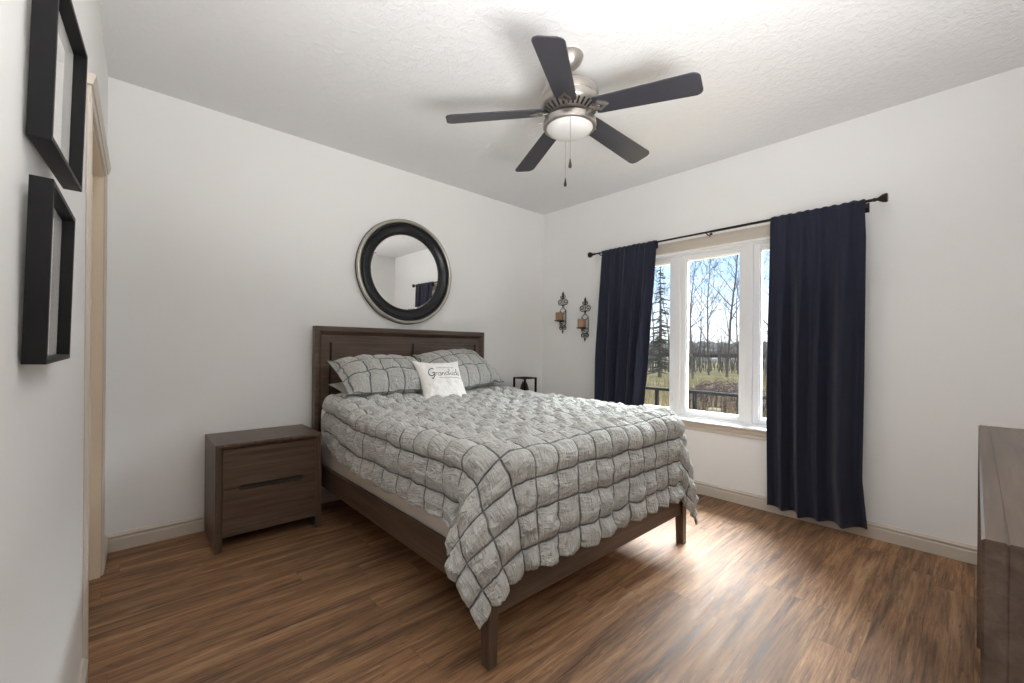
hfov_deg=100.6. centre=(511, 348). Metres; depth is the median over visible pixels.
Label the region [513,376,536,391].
lantern
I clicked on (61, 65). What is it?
print
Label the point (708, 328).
bare tree
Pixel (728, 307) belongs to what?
bare tree
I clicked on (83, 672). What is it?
baseboard
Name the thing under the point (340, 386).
sleeping pillow
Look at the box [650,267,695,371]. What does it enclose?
bare tree
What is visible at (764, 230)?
trim
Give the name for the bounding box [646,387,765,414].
deck railing
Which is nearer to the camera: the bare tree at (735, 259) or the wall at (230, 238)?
the wall at (230, 238)
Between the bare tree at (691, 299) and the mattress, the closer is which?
the mattress
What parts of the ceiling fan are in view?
blade, blade, blade, pull chain, lamp shade, pull chain, blade, blade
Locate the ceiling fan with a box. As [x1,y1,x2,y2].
[446,35,702,186]
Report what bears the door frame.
in the wall at (42, 406)
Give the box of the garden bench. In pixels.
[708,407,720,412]
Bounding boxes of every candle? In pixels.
[554,312,564,324]
[576,319,587,331]
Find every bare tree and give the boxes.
[650,266,669,373]
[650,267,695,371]
[658,258,734,378]
[665,257,737,374]
[689,253,768,376]
[689,259,724,370]
[710,256,766,373]
[718,250,768,381]
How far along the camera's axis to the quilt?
1.94 m
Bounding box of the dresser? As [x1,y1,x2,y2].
[976,425,1023,682]
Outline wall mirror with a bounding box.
[355,219,450,324]
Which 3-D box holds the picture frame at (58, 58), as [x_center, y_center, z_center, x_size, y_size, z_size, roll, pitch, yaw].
[-0.854,-0.492,0.805,0.036,0.302,0.301,0,0,-39]
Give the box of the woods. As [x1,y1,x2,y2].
[649,341,766,357]
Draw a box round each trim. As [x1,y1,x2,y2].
[656,224,769,254]
[656,236,769,428]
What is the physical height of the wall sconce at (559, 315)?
0.472 m
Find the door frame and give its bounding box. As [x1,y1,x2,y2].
[82,72,110,658]
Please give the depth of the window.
3.39 m
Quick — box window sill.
[680,418,766,440]
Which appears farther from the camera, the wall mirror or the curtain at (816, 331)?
the wall mirror
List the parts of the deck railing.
post, post, rail, post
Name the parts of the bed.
rail, headboard frame, headboard panel, leg, footboard, leg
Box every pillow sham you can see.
[327,354,422,396]
[413,349,503,389]
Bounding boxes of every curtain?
[594,240,657,405]
[766,199,866,529]
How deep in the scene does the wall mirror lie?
3.68 m
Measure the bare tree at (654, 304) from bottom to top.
11.617 m
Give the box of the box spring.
[322,445,449,536]
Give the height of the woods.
4.999 m
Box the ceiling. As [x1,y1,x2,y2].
[99,0,1023,214]
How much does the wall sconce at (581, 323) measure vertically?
0.472 m
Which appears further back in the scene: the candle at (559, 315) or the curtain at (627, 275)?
the candle at (559, 315)
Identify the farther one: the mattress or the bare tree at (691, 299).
the bare tree at (691, 299)
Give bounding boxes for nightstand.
[204,424,321,554]
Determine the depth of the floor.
1.93 m
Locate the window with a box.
[644,239,769,427]
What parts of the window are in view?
sash, sash, sash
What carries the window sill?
attached to the wall at (944, 293)
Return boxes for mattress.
[321,409,325,432]
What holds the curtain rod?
attached to the wall at (944, 293)
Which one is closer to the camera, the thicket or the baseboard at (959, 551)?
the baseboard at (959, 551)
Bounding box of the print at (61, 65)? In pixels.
[54,42,66,145]
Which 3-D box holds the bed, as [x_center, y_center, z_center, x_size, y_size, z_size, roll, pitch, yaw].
[-0.200,0.518,2.892,1.610,1.352,2.112,0,0,-42]
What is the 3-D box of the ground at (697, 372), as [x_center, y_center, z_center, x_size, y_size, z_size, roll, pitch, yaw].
[97.395,2.809,89.074,260.000,0.232,260.000,0,0,-42]
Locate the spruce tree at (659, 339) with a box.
[647,267,669,376]
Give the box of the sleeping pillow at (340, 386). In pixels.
[328,382,347,393]
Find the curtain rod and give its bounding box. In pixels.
[588,193,887,257]
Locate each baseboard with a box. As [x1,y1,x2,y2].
[77,535,107,682]
[106,489,339,552]
[693,480,976,564]
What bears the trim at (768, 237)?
attached to the wall at (944, 293)
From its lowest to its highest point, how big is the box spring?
0.250 m
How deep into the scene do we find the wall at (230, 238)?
2.87 m
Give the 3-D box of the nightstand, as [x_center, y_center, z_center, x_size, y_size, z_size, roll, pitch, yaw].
[-1.626,0.869,2.785,0.586,0.625,0.430,0,0,-42]
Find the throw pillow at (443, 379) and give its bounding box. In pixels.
[412,361,466,398]
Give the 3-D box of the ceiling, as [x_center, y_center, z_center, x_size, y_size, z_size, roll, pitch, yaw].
[-0.011,-1.605,1.928,4.964,0.120,4.279,0,0,-42]
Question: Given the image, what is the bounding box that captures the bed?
[312,326,685,670]
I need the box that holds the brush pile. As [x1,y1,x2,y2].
[688,378,765,416]
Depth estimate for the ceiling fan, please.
2.13 m
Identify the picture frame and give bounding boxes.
[21,174,75,364]
[26,0,87,191]
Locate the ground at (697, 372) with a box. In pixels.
[645,356,765,417]
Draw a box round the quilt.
[321,385,698,629]
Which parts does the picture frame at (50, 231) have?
glass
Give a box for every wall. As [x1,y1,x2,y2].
[0,0,107,682]
[105,77,543,534]
[542,66,1023,545]
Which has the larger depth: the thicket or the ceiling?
the thicket
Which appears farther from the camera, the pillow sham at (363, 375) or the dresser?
the pillow sham at (363, 375)
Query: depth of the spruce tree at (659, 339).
29.92 m
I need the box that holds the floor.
[88,493,979,682]
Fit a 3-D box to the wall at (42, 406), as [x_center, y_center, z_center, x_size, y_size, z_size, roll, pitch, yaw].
[-1.100,-0.184,0.943,0.125,2.740,3.883,0,0,-41]
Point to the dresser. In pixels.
(1000, 532)
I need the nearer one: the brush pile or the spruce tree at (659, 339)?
the brush pile
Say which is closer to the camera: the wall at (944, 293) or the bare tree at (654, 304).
the wall at (944, 293)
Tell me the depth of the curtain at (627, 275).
3.96 m
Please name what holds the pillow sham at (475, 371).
on the quilt
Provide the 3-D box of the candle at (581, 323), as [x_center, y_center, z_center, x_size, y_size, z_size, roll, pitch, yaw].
[0.721,-0.245,4.395,0.116,0.138,0.112,0,0,-42]
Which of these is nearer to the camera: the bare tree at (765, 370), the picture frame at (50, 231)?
the picture frame at (50, 231)
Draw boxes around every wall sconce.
[554,293,567,333]
[576,297,590,340]
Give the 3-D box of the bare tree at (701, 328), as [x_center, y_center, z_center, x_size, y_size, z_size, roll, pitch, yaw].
[18.119,-3.352,39.856,4.055,11.113,5.512,0,0,-9]
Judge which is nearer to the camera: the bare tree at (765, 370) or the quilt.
the quilt
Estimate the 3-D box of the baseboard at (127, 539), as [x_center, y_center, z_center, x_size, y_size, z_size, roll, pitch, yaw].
[-0.997,1.136,3.665,3.641,0.102,0.017,0,0,-42]
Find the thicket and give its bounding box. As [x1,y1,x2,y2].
[648,325,766,372]
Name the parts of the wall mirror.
mirror pane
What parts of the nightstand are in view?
drawer, drawer, rail, finger pull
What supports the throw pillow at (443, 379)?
on the mattress

